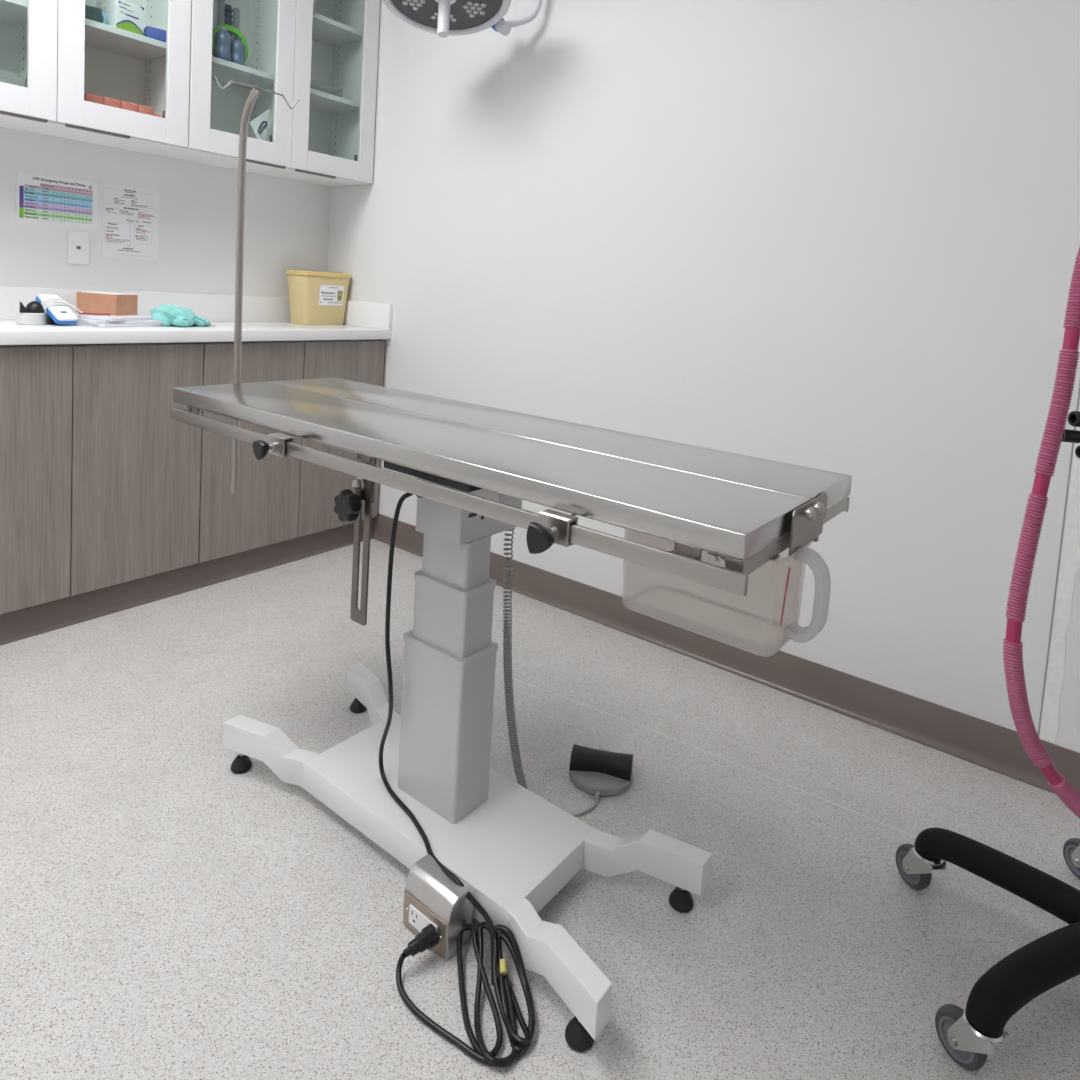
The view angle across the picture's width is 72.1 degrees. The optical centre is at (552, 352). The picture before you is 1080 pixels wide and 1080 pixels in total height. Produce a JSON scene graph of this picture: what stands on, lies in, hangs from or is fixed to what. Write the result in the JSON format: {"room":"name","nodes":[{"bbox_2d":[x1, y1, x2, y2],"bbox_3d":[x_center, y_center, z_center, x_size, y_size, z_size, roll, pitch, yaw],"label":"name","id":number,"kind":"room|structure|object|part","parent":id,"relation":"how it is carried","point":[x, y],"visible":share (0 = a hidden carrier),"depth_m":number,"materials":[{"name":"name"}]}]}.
{"room":"operating room","nodes":[
{"label":"operating room","id":0,"kind":"room"},
{"bbox_2d":[0,127,330,296],"bbox_3d":[-2.610,-0.530,1.324,0.100,2.740,5.400,7,6,36],"label":"wall","id":1,"kind":"structure","parent":0,"point":[286,223],"depth_m":2.82,"materials":[{"name":"paint"}]},
{"bbox_2d":[16,171,97,229],"bbox_3d":[-1.671,-0.512,2.508,0.001,0.163,0.243,7,6,36],"label":"chart","id":2,"kind":"object","parent":1,"relation":"attached to","point":[40,199],"visible":1,"depth_m":2.50,"materials":[{"name":"white paper"}]},
{"bbox_2d":[67,231,88,264],"bbox_3d":[-1.641,-0.363,2.567,0.007,0.112,0.065,7,6,36],"label":"wall plate","id":3,"kind":"object","parent":1,"relation":"attached to","point":[78,242],"visible":1,"depth_m":2.56,"materials":[{"name":"white plastic"}]},
{"bbox_2d":[0,0,190,152],"bbox_3d":[-1.575,-1.166,2.275,0.303,0.937,0.794,7,6,36],"label":"upper cabinet","id":4,"kind":"object","parent":1,"relation":"attached to","point":[51,55],"visible":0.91,"depth_m":2.37,"materials":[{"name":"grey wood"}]},
{"bbox_2d":[0,0,26,25],"bbox_3d":[-1.715,-1.032,2.142,0.239,0.020,0.368,7,6,36],"label":"shelf","id":5,"kind":"object","parent":4,"relation":"attached to","point":[12,12],"depth_m":2.23,"materials":[{"name":"white laminate"}]},
{"bbox_3d":[-1.560,-0.687,2.134,0.018,0.008,0.180,7,6,36],"label":"edge pull","id":6,"kind":"part","parent":4,"relation":"part of","materials":[{"name":"silver metal"}]},
{"bbox_3d":[-1.584,-1.150,2.034,0.019,0.927,0.395,7,6,36],"label":"door","id":7,"kind":"part","parent":4,"relation":"part of","materials":[{"name":"white laminate"}]},
{"bbox_2d":[84,93,102,104],"bbox_3d":[-1.502,-0.781,2.410,0.070,0.110,0.051,7,6,36],"label":"pack","id":8,"kind":"object","parent":4,"relation":"on","point":[89,97],"visible":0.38,"depth_m":2.38},
{"bbox_2d":[85,5,103,22],"bbox_3d":[-1.490,-1.076,2.358,0.093,0.061,0.105,6,5,31],"label":"pouch","id":9,"kind":"object","parent":4,"relation":"on","point":[92,13],"visible":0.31,"depth_m":2.34,"materials":[{"name":"plastic"}]},
{"bbox_3d":[-1.421,-0.693,2.321,0.018,0.008,0.180,7,6,36],"label":"edge pull","id":10,"kind":"part","parent":4,"relation":"part of","materials":[{"name":"silver metal"}]},
{"bbox_2d":[102,13,106,23],"bbox_3d":[-1.482,-1.085,2.417,0.100,0.070,0.018,7,6,39],"label":"packet","id":11,"kind":"object","parent":4,"relation":"on","point":[103,14],"visible":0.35,"depth_m":2.39,"materials":[{"name":"blue plastic"}]},
{"bbox_2d":[103,97,120,108],"bbox_3d":[-1.470,-0.782,2.453,0.070,0.110,0.051,7,6,36],"label":"pack","id":12,"kind":"object","parent":4,"relation":"on","point":[107,101],"visible":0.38,"depth_m":2.43},
{"bbox_2d":[96,0,143,35],"bbox_3d":[-1.435,-1.102,2.461,0.111,0.103,0.096,6,5,30],"label":"carton","id":13,"kind":"object","parent":4,"relation":"on","point":[122,14],"visible":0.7,"depth_m":2.42,"materials":[{"name":"white cardboard"}]},
{"bbox_2d":[116,1,143,35],"bbox_3d":[-1.386,-1.097,2.435,0.002,0.101,0.092,6,5,29],"label":"print","id":14,"kind":"object","parent":13,"relation":"attached to","point":[127,25],"depth_m":2.43},
{"bbox_3d":[-1.346,-1.161,2.353,0.019,0.927,0.395,7,6,36],"label":"door","id":15,"kind":"part","parent":4,"relation":"part of","materials":[{"name":"white laminate"}]},
{"bbox_2d":[85,18,165,61],"bbox_3d":[-1.483,-1.042,2.453,0.239,0.020,0.368,7,6,36],"label":"shelf","id":16,"kind":"object","parent":4,"relation":"attached to","point":[102,39],"depth_m":2.49,"materials":[{"name":"white laminate"}]},
{"bbox_2d":[121,101,137,111],"bbox_3d":[-1.437,-0.784,2.497,0.070,0.110,0.051,7,6,36],"label":"pack","id":17,"kind":"object","parent":4,"relation":"on","point":[125,105],"visible":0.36,"depth_m":2.47},
{"bbox_2d":[138,105,153,115],"bbox_3d":[-1.405,-0.785,2.540,0.070,0.110,0.051,7,6,36],"label":"pack","id":18,"kind":"object","parent":4,"relation":"on","point":[147,110],"visible":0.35,"depth_m":2.51},
{"bbox_2d":[144,26,166,41],"bbox_3d":[-1.359,-1.077,2.534,0.068,0.050,0.090,-1,6,-42],"label":"carton","id":19,"kind":"object","parent":4,"relation":"on","point":[156,33],"visible":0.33,"depth_m":2.50,"materials":[{"name":"blue cardboard"}]},
{"bbox_2d":[102,183,159,260],"bbox_3d":[-1.533,-0.471,2.701,0.001,0.260,0.193,7,6,36],"label":"sheet","id":20,"kind":"object","parent":1,"relation":"attached to","point":[130,214],"visible":1,"depth_m":2.70,"materials":[{"name":"white paper"}]},
{"bbox_2d":[0,286,290,321],"bbox_3d":[-1.518,-0.172,2.755,0.018,0.108,1.620,7,6,36],"label":"backsplash","id":21,"kind":"structure","parent":1,"relation":"attached to","point":[212,307],"depth_m":2.89,"materials":[{"name":"white laminate"}]},
{"bbox_2d":[148,0,379,186],"bbox_3d":[-1.098,-1.187,2.914,0.303,0.937,0.796,7,6,36],"label":"upper cabinet","id":22,"kind":"object","parent":1,"relation":"attached to","point":[323,54],"visible":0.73,"depth_m":2.93,"materials":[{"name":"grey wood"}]},
{"bbox_2d":[217,0,224,25],"bbox_3d":[-1.244,-1.237,2.780,0.026,0.340,0.026,7,6,36],"label":"holder","id":23,"kind":"object","parent":22,"relation":"on","point":[220,3],"visible":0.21,"depth_m":2.77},
{"bbox_2d":[214,27,230,60],"bbox_3d":[-1.188,-1.112,2.671,0.056,0.115,0.056,7,6,36],"label":"bottle","id":24,"kind":"object","parent":22,"relation":"on","point":[222,39],"visible":0.94,"depth_m":2.65,"materials":[{"name":"blue plastic"}]},
{"bbox_2d":[224,4,232,41],"bbox_3d":[-1.242,-1.196,2.824,0.042,0.253,0.042,7,6,36],"label":"tube","id":25,"kind":"object","parent":22,"relation":"on","point":[228,8],"visible":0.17,"depth_m":2.80,"materials":[{"name":"blue plastic"}]},
{"bbox_2d":[212,25,247,60],"bbox_3d":[-1.195,-1.132,2.737,0.022,0.144,0.144,7,6,36],"label":"ring","id":26,"kind":"object","parent":22,"relation":"on","point":[231,29],"visible":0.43,"depth_m":2.74,"materials":[{"name":"plastic"}]},
{"bbox_2d":[233,7,239,40],"bbox_3d":[-1.215,-1.195,2.845,0.024,0.250,0.024,7,6,36],"label":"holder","id":27,"kind":"object","parent":22,"relation":"on","point":[236,11],"visible":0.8,"depth_m":2.83,"materials":[{"name":"plastic"}]},
{"bbox_2d":[230,37,245,65],"bbox_3d":[-1.157,-1.105,2.724,0.052,0.098,0.052,7,6,36],"label":"bottle","id":28,"kind":"object","parent":22,"relation":"on","point":[237,47],"visible":0.84,"depth_m":2.71,"materials":[{"name":"blue plastic"}]},
{"bbox_3d":[-1.107,-1.171,2.673,0.019,0.927,0.396,7,6,36],"label":"door","id":29,"kind":"part","parent":22,"relation":"part of","materials":[{"name":"white laminate"}]},
{"bbox_2d":[211,56,273,89],"bbox_3d":[-1.238,-1.055,2.781,0.239,0.020,0.369,7,6,36],"label":"shelf","id":30,"kind":"object","parent":22,"relation":"attached to","point":[225,71],"depth_m":2.80,"materials":[{"name":"white laminate"}]},
{"bbox_2d":[249,109,269,140],"bbox_3d":[-1.124,-0.840,2.844,0.011,0.206,0.076,8,6,42],"label":"pouch","id":31,"kind":"object","parent":22,"relation":"on","point":[259,124],"visible":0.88,"depth_m":2.84,"materials":[{"name":"white plastic"}]},
{"bbox_3d":[-1.083,-0.708,2.774,0.018,0.008,0.180,7,6,36],"label":"edge pull","id":32,"kind":"part","parent":22,"relation":"part of","materials":[{"name":"silver metal"}]},
{"bbox_3d":[-0.944,-0.714,2.960,0.018,0.008,0.180,7,6,36],"label":"edge pull","id":33,"kind":"part","parent":22,"relation":"part of","materials":[{"name":"silver metal"}]},
{"bbox_2d":[309,88,359,113],"bbox_3d":[-1.006,-1.058,3.093,0.239,0.020,0.369,7,6,36],"label":"shelf","id":34,"kind":"object","parent":22,"relation":"attached to","point":[321,102],"depth_m":3.13,"materials":[{"name":"white laminate"}]},
{"bbox_3d":[-0.869,-1.182,2.992,0.019,0.927,0.396,7,6,36],"label":"door","id":35,"kind":"part","parent":22,"relation":"part of","materials":[{"name":"white laminate"}]},
{"bbox_2d":[312,12,361,46],"bbox_3d":[-0.988,-1.350,3.070,0.239,0.020,0.369,7,6,36],"label":"shelf","id":36,"kind":"object","parent":22,"relation":"attached to","point":[326,32],"depth_m":3.12,"materials":[{"name":"white laminate"}]},
{"bbox_2d":[0,539,1079,1079],"bbox_3d":[-0.659,1.130,-0.075,5.200,0.100,5.400,7,6,36],"label":"floor","id":37,"kind":"structure","parent":0,"point":[168,912],"depth_m":1.40,"materials":[{"name":"plastic"}]},
{"bbox_2d":[0,342,203,613],"bbox_3d":[-1.618,0.387,2.360,0.432,0.874,0.795,7,6,36],"label":"base cabinet","id":38,"kind":"object","parent":37,"relation":"on","point":[100,485],"visible":0.98,"depth_m":2.27,"materials":[{"name":"beige wood"}]},
{"bbox_3d":[-1.496,-0.018,2.107,0.016,0.004,0.185,7,6,36],"label":"edge pull","id":39,"kind":"part","parent":38,"relation":"part of","materials":[{"name":"silver metal"}]},
{"bbox_3d":[-1.572,0.366,2.076,0.019,0.766,0.396,7,6,36],"label":"door","id":40,"kind":"part","parent":38,"relation":"part of","materials":[{"name":"beige wood"}]},
{"bbox_3d":[-1.354,-0.024,2.298,0.016,0.004,0.185,7,6,36],"label":"edge pull","id":41,"kind":"part","parent":38,"relation":"part of","materials":[{"name":"silver metal"}]},
{"bbox_3d":[-1.334,0.356,2.396,0.019,0.766,0.396,7,6,36],"label":"door","id":42,"kind":"part","parent":38,"relation":"part of","materials":[{"name":"beige wood"}]},
{"bbox_2d":[0,518,373,645],"bbox_3d":[-1.255,0.780,2.600,0.019,0.098,1.596,7,6,36],"label":"baseboard","id":43,"kind":"structure","parent":38,"relation":"attached to","point":[31,621],"depth_m":2.51,"materials":[{"name":"brown rubber"}]},
{"bbox_2d":[0,286,392,344],"bbox_3d":[-1.344,-0.131,2.627,0.456,0.148,1.620,7,6,36],"label":"countertop","id":44,"kind":"structure","parent":38,"relation":"on","point":[264,318],"depth_m":2.73,"materials":[{"name":"white laminate"}]},
{"bbox_2d":[16,301,45,324],"bbox_3d":[-1.617,-0.125,2.299,0.077,0.073,0.077,7,6,36],"label":"tub","id":45,"kind":"object","parent":44,"relation":"on","point":[34,313],"visible":1,"depth_m":2.28,"materials":[{"name":"plastic"}]},
{"bbox_2d":[35,294,82,323],"bbox_3d":[-1.558,-0.136,2.355,0.124,0.092,0.113,6,5,24],"label":"handheld device","id":46,"kind":"object","parent":44,"relation":"on","point":[58,311],"visible":0.99,"depth_m":2.33,"materials":[{"name":"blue plastic"}]},
{"bbox_3d":[-1.560,-0.149,2.357,0.049,0.048,0.117,7,6,36],"label":"cord","id":47,"kind":"part","parent":46,"relation":"part of","materials":[{"name":"white plastic"}]},
{"bbox_2d":[73,321,170,327],"bbox_3d":[-1.461,-0.099,2.497,0.190,0.010,0.260,5,5,19],"label":"paper stack","id":48,"kind":"object","parent":44,"relation":"on","point":[77,323],"visible":0.52,"depth_m":2.40,"materials":[{"name":"white paper"}]},
{"bbox_2d":[78,318,161,323],"bbox_3d":[-1.472,-0.111,2.498,0.200,0.010,0.250,6,5,28],"label":"paper stack","id":49,"kind":"object","parent":48,"relation":"on","point":[94,321],"visible":0.48,"depth_m":2.40,"materials":[{"name":"white paper"}]},
{"bbox_2d":[75,314,152,320],"bbox_3d":[-1.472,-0.121,2.504,0.185,0.009,0.240,5,5,12],"label":"paper stack","id":50,"kind":"object","parent":49,"relation":"on","point":[96,317],"visible":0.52,"depth_m":2.43,"materials":[{"name":"white paper"}]},
{"bbox_2d":[79,312,110,315],"bbox_3d":[-1.509,-0.129,2.444,0.090,0.008,0.009,2,5,-23],"label":"pencil","id":51,"kind":"object","parent":50,"relation":"on","point":[84,313],"visible":1,"depth_m":2.44,"materials":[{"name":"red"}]},
{"bbox_2d":[77,291,137,315],"bbox_3d":[-1.534,-0.171,2.555,0.152,0.073,0.099,4,5,10],"label":"cardboard box","id":52,"kind":"object","parent":50,"relation":"on","point":[116,304],"visible":0.94,"depth_m":2.51,"materials":[{"name":"orange cardboard"}]},
{"bbox_2d":[150,304,211,326],"bbox_3d":[-1.303,-0.132,2.616,0.135,0.076,0.206,6,5,31],"label":"gloves","id":53,"kind":"object","parent":44,"relation":"on","point":[173,315],"visible":0.97,"depth_m":2.56,"materials":[{"name":"teal rubber"}]},
{"bbox_2d":[286,269,350,324],"bbox_3d":[-1.018,-0.241,3.223,0.158,0.232,0.246,7,6,36],"label":"sharps container","id":54,"kind":"object","parent":44,"relation":"on","point":[316,297],"visible":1,"depth_m":3.15,"materials":[{"name":"yellow plastic"}]},
{"bbox_3d":[-1.012,-0.340,3.215,0.158,0.019,0.246,7,6,36],"label":"lid","id":55,"kind":"part","parent":54,"relation":"part of","materials":[{"name":"yellow plastic"}]},
{"bbox_2d":[321,287,342,302],"bbox_3d":[-0.951,-0.248,3.193,0.004,0.068,0.114,7,6,36],"label":"label","id":56,"kind":"object","parent":54,"relation":"attached to","point":[328,294],"depth_m":3.19,"materials":[{"name":"white paper"}]},
{"bbox_2d":[198,339,384,562],"bbox_3d":[-1.143,0.366,2.997,0.432,0.874,0.788,7,6,36],"label":"base cabinet","id":57,"kind":"object","parent":37,"relation":"on","point":[277,499],"visible":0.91,"depth_m":2.77,"materials":[{"name":"beige wood"}]},
{"bbox_3d":[-1.096,0.345,2.714,0.019,0.766,0.392,7,6,36],"label":"door","id":58,"kind":"part","parent":57,"relation":"part of","materials":[{"name":"beige wood"}]},
{"bbox_3d":[-1.021,-0.039,2.744,0.016,0.004,0.185,7,6,36],"label":"edge pull","id":59,"kind":"part","parent":57,"relation":"part of","materials":[{"name":"silver metal"}]},
{"bbox_3d":[-0.879,-0.045,2.934,0.016,0.004,0.185,7,6,36],"label":"edge pull","id":60,"kind":"part","parent":57,"relation":"part of","materials":[{"name":"silver metal"}]},
{"bbox_3d":[-0.860,0.335,3.031,0.019,0.766,0.392,7,6,36],"label":"door","id":61,"kind":"part","parent":57,"relation":"part of","materials":[{"name":"beige wood"}]},
{"bbox_2d":[403,854,473,959],"bbox_3d":[-0.199,0.950,1.275,0.111,0.100,0.066,7,6,38],"label":"outlet box","id":62,"kind":"object","parent":37,"relation":"on","point":[430,896],"visible":0.91,"depth_m":1.25,"materials":[{"name":"metal"}]},
{"bbox_2d":[409,904,437,931],"bbox_3d":[-0.219,0.965,1.252,0.069,0.033,0.003,7,6,38],"label":"receptacle","id":63,"kind":"object","parent":62,"relation":"attached to","point":[420,916],"depth_m":1.25,"materials":[{"name":"white plastic"}]},
{"bbox_3d":[-0.217,0.965,1.254,0.104,0.060,0.002,7,6,38],"label":"plate","id":64,"kind":"part","parent":62,"relation":"part of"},
{"bbox_2d":[171,377,851,1051],"bbox_3d":[-0.216,0.559,1.470,1.406,0.842,0.523,7,6,37],"label":"table","id":65,"kind":"object","parent":37,"relation":"on","point":[474,466],"visible":0.98,"depth_m":1.38,"materials":[{"name":"metal"}]},
{"bbox_3d":[-0.804,0.133,1.648,0.036,0.022,0.020,7,6,37],"label":"rail mount","id":66,"kind":"part","parent":65,"relation":"part of","materials":[{"name":"metal"}]},
{"bbox_2d":[214,76,299,493],"bbox_3d":[-0.748,-0.141,1.815,0.073,0.994,0.210,8,6,42],"label":"pole","id":67,"kind":"object","parent":65,"relation":"attached to","point":[256,90],"visible":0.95,"depth_m":1.81,"materials":[{"name":"metal"}]},
{"bbox_3d":[-0.545,0.183,1.392,0.037,0.037,0.020,7,6,37],"label":"knob","id":68,"kind":"part","parent":65,"relation":"part of","materials":[{"name":"black plastic"}]},
{"bbox_3d":[-0.617,0.875,1.629,0.244,0.090,0.045,5,5,21],"label":"leg","id":69,"kind":"part","parent":65,"relation":"part of","materials":[{"name":"white metal"}]},
{"bbox_3d":[-0.536,0.180,1.403,0.020,0.020,0.018,7,6,37],"label":"stem","id":70,"kind":"part","parent":65,"relation":"part of","materials":[{"name":"silver metal"}]},
{"bbox_3d":[-0.373,0.281,1.364,0.058,0.059,0.035,7,6,37],"label":"star knob","id":71,"kind":"part","parent":65,"relation":"part of","materials":[{"name":"black plastic"}]},
{"bbox_3d":[-0.336,0.190,1.294,0.036,0.022,0.020,7,6,37],"label":"rail mount","id":72,"kind":"part","parent":65,"relation":"part of","materials":[{"name":"metal"}]},
{"bbox_3d":[-0.342,0.233,1.371,0.038,0.084,0.004,7,6,37],"label":"hanger plate","id":73,"kind":"part","parent":65,"relation":"part of","materials":[{"name":"metal"}]},
{"bbox_3d":[-0.450,0.868,1.850,0.045,0.090,0.244,0,6,-37],"label":"leg","id":74,"kind":"part","parent":65,"relation":"part of","materials":[{"name":"white metal"}]},
{"bbox_3d":[-0.225,0.924,1.507,0.579,0.057,0.258,7,6,37],"label":"plate","id":75,"kind":"part","parent":65,"relation":"part of","materials":[{"name":"white metal"}]},
{"bbox_2d":[379,492,535,1066],"bbox_3d":[-0.217,0.630,1.258,0.172,0.738,0.580,0,6,-41],"label":"power cord","id":76,"kind":"object","parent":65,"relation":"attached to","point":[428,938],"visible":1,"depth_m":1.18,"materials":[{"name":"black plastic"}]},
{"bbox_3d":[-0.315,0.203,1.261,1.358,0.025,0.009,7,6,37],"label":"rail","id":77,"kind":"part","parent":65,"relation":"part of","materials":[{"name":"metal"}]},
{"bbox_3d":[-0.139,0.250,1.486,0.220,0.035,0.155,7,6,37],"label":"head plate","id":78,"kind":"part","parent":65,"relation":"part of","materials":[{"name":"grey metal"}]},
{"bbox_3d":[-0.252,0.160,1.378,1.382,0.034,0.230,7,6,37],"label":"tabletop panel","id":79,"kind":"part","parent":65,"relation":"part of","materials":[{"name":"metal"}]},
{"bbox_3d":[-0.014,0.250,0.991,0.042,0.042,0.020,7,6,37],"label":"knob","id":80,"kind":"part","parent":65,"relation":"part of","materials":[{"name":"black plastic"}]},
{"bbox_3d":[-0.007,0.248,1.004,0.020,0.020,0.018,7,6,37],"label":"stem","id":81,"kind":"part","parent":65,"relation":"part of","materials":[{"name":"silver metal"}]},
{"bbox_3d":[0.002,0.951,1.162,0.045,0.090,0.244,0,6,-37],"label":"leg","id":82,"kind":"part","parent":65,"relation":"part of","materials":[{"name":"white metal"}]},
{"bbox_3d":[-0.118,0.154,1.555,1.382,0.034,0.206,7,6,37],"label":"tabletop panel","id":83,"kind":"part","parent":65,"relation":"part of","materials":[{"name":"metal"}]},
{"bbox_3d":[0.170,0.944,1.383,0.244,0.090,0.045,5,5,21],"label":"leg","id":84,"kind":"part","parent":65,"relation":"part of","materials":[{"name":"white metal"}]},
{"bbox_3d":[0.163,0.251,0.917,0.036,0.022,0.020,7,6,37],"label":"rail mount","id":85,"kind":"part","parent":65,"relation":"part of","materials":[{"name":"metal"}]},
{"bbox_2d":[624,546,830,656],"bbox_3d":[0.247,0.324,1.070,0.292,0.140,0.132,7,6,37],"label":"pitcher","id":86,"kind":"object","parent":65,"relation":"hanging from","point":[794,631],"visible":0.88,"depth_m":0.99,"materials":[{"name":"white"}]},
{"bbox_3d":[0.344,0.328,0.999,0.052,0.126,0.028,7,6,37],"label":"handle","id":87,"kind":"part","parent":86,"relation":"part of","materials":[{"name":"white"}]},
{"bbox_3d":[-0.042,0.189,1.649,1.356,0.025,0.009,7,6,37],"label":"rail","id":88,"kind":"part","parent":65,"relation":"part of","materials":[{"name":"metal"}]},
{"bbox_2d":[503,528,632,816],"bbox_3d":[0.056,0.665,1.637,0.344,0.642,0.154,0,6,-37],"label":"foot pedal","id":89,"kind":"object","parent":37,"relation":"on","point":[597,772],"visible":0.84,"depth_m":1.66,"materials":[{"name":"grey plastic"}]},
{"bbox_2d":[495,672,915,837],"bbox_3d":[0.787,1.042,1.523,3.000,0.001,0.189,7,6,36],"label":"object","id":90,"kind":"structure","parent":37,"relation":"on","point":[495,672],"depth_m":1.81,"materials":[{"name":"white"}]},
{"bbox_2d":[895,411,1079,1070],"bbox_3d":[0.945,0.364,1.199,0.624,1.420,0.649,7,6,36],"label":"machine","id":91,"kind":"object","parent":37,"relation":"on","point":[968,1035],"visible":1,"depth_m":1.15,"materials":[{"name":"black paint"}]},
{"bbox_3d":[0.811,0.938,1.328,0.302,0.074,0.060,8,6,42],"label":"leg","id":92,"kind":"part","parent":91,"relation":"part of","materials":[{"name":"black paint"}]},
{"bbox_3d":[0.763,0.950,1.143,0.340,0.074,0.060,2,5,-23],"label":"leg","id":93,"kind":"part","parent":91,"relation":"part of","materials":[{"name":"black paint"}]},
{"bbox_2d":[1003,246,1079,817],"bbox_3d":[0.823,0.220,1.048,0.342,0.939,0.094,3,5,-4],"label":"hose","id":94,"kind":"object","parent":91,"relation":"attached to","point":[1066,370],"visible":1,"depth_m":1.04,"materials":[{"name":"pink plastic"}]},
{"bbox_2d":[328,0,1079,752],"bbox_3d":[1.012,-0.353,1.936,5.000,2.740,0.100,7,6,36],"label":"wall","id":95,"kind":"structure","parent":0,"point":[838,236],"depth_m":2.13,"materials":[{"name":"paint"}]},
{"bbox_2d":[373,513,1079,794],"bbox_3d":[1.055,0.976,1.874,4.600,0.110,0.019,7,6,36],"label":"baseboard","id":96,"kind":"structure","parent":95,"relation":"attached to","point":[994,747],"depth_m":2.13,"materials":[{"name":"brown rubber"}]},
{"bbox_2d":[1038,382,1079,735],"bbox_3d":[1.257,-0.375,1.690,0.004,2.628,0.001,7,6,36],"label":"trim","id":97,"kind":"structure","parent":95,"relation":"attached to","point":[1078,398],"depth_m":1.76,"materials":[{"name":"plastic"}]},
{"bbox_2d":[1039,402,1079,742],"bbox_3d":[1.273,-0.373,1.677,0.038,2.628,0.002,7,6,36],"label":"trim","id":98,"kind":"structure","parent":95,"relation":"attached to","point":[1071,538],"depth_m":1.76,"materials":[{"name":"white plastic"}]},
{"bbox_3d":[-0.483,-1.696,-0.300,5.200,0.100,5.400,7,6,36],"label":"ceiling","id":99,"kind":"structure","parent":0,"visible":0},
{"bbox_2d":[382,0,542,37],"bbox_3d":[-0.297,-1.431,2.430,0.426,0.834,0.544,7,6,36],"label":"light","id":100,"kind":"object","parent":99,"relation":"hanging from","point":[444,18],"visible":1,"depth_m":2.50,"materials":[{"name":"white metal"}]},
{"bbox_3d":[-0.351,-1.095,2.399,0.089,0.164,0.088,7,6,36],"label":"handle","id":101,"kind":"part","parent":100,"relation":"part of","materials":[{"name":"white plastic"}]},
{"bbox_3d":[-0.120,-1.386,2.546,0.198,0.530,0.079,2,5,-18],"label":"yoke arm","id":102,"kind":"part","parent":100,"relation":"part of","materials":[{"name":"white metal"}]}
]}

